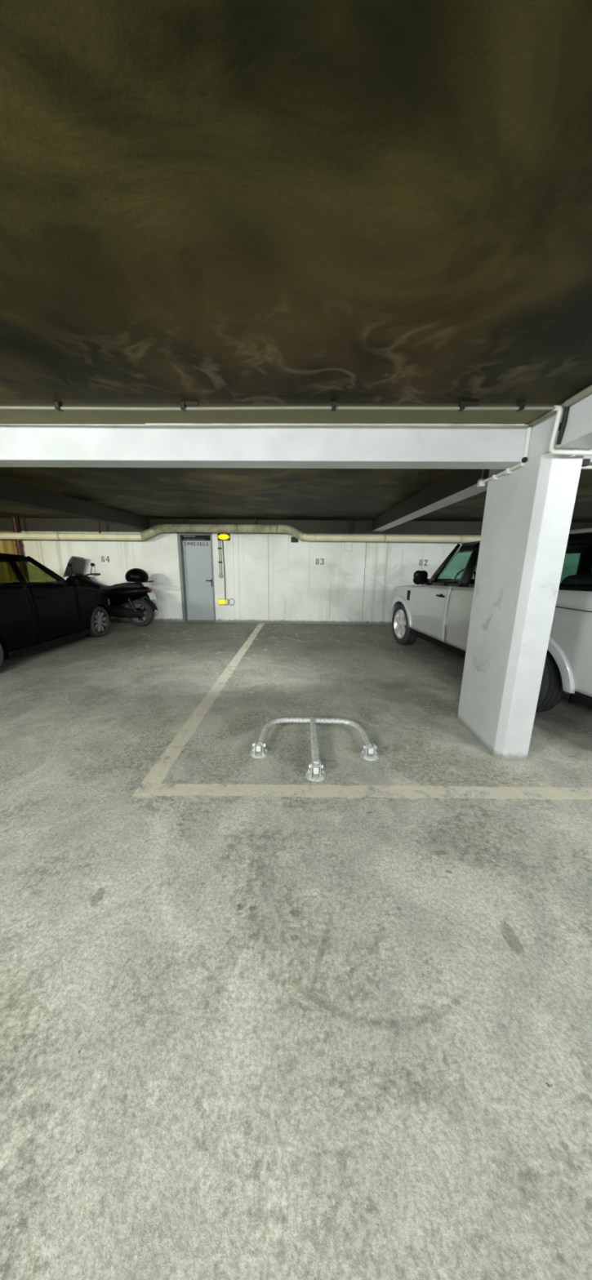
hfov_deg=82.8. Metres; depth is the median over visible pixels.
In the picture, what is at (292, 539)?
vent box
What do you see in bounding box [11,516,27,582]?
riser pipe
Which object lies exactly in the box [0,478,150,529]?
ceiling beam
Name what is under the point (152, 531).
pipe
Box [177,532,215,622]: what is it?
door
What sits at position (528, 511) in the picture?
concrete column
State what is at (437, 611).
suv
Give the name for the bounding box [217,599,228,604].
emergency light
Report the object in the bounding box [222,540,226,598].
cable
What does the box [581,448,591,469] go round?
trim
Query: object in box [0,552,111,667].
car
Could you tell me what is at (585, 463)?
conduit pipe
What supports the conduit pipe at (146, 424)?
attached to the ceiling
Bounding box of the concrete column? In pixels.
[457,453,583,759]
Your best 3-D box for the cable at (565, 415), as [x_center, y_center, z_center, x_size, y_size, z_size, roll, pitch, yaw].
[1.687,-1.361,2.121,0.028,0.222,0.047,1,13,1]
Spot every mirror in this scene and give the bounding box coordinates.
[62,577,79,586]
[67,563,73,573]
[413,570,429,584]
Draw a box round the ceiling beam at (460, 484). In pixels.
[371,468,488,531]
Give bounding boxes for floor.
[0,621,591,1279]
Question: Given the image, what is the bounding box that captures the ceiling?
[0,0,591,522]
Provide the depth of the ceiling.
1.02 m
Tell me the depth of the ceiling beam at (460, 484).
4.27 m
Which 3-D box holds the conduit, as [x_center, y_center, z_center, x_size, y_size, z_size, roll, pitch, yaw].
[-1.909,-2.032,8.461,0.116,0.938,0.055,1,13,1]
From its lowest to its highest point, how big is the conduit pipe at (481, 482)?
0.305 m
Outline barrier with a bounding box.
[249,716,378,782]
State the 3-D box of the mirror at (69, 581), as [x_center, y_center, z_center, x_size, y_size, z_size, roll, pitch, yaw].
[-4.016,-1.025,5.988,0.304,0.166,0.109,1,13,1]
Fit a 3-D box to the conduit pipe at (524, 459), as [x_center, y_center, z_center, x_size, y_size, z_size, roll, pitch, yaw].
[1.690,-1.429,2.459,0.038,0.234,0.038,1,13,1]
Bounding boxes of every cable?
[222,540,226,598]
[555,405,569,444]
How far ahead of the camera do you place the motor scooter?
8.08 m
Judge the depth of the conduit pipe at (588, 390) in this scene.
2.03 m
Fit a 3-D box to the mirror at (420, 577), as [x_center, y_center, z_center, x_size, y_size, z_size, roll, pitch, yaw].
[2.087,-1.042,5.608,0.277,0.240,0.132,1,13,1]
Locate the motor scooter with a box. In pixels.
[62,555,157,626]
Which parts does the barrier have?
leg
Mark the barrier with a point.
(316, 774)
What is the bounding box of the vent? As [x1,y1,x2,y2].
[406,590,410,599]
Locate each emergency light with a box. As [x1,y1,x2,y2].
[217,533,230,540]
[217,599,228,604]
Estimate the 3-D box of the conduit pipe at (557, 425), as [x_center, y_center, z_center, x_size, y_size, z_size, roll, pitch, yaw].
[4.100,-1.314,2.123,4.940,0.275,0.090,1,13,1]
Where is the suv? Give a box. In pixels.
[391,528,591,712]
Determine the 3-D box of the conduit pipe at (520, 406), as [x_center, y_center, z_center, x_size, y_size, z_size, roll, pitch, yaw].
[-2.627,-1.540,2.215,8.600,0.044,0.044,1,13,1]
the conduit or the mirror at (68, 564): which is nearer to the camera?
the mirror at (68, 564)
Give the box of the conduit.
[217,540,223,577]
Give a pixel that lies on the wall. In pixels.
(270, 578)
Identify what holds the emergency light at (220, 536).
attached to the wall
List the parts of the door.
transom panel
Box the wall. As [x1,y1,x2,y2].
[0,517,591,625]
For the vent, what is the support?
attached to the suv
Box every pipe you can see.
[0,400,555,411]
[0,516,480,542]
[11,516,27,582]
[145,422,524,426]
[476,462,524,487]
[521,426,532,462]
[528,384,591,426]
[548,404,591,457]
[581,458,591,469]
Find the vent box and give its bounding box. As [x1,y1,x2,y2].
[290,537,297,542]
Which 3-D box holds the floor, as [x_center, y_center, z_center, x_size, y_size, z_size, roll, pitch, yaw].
[-0.984,1.343,1.675,18.400,0.201,16.000,1,13,1]

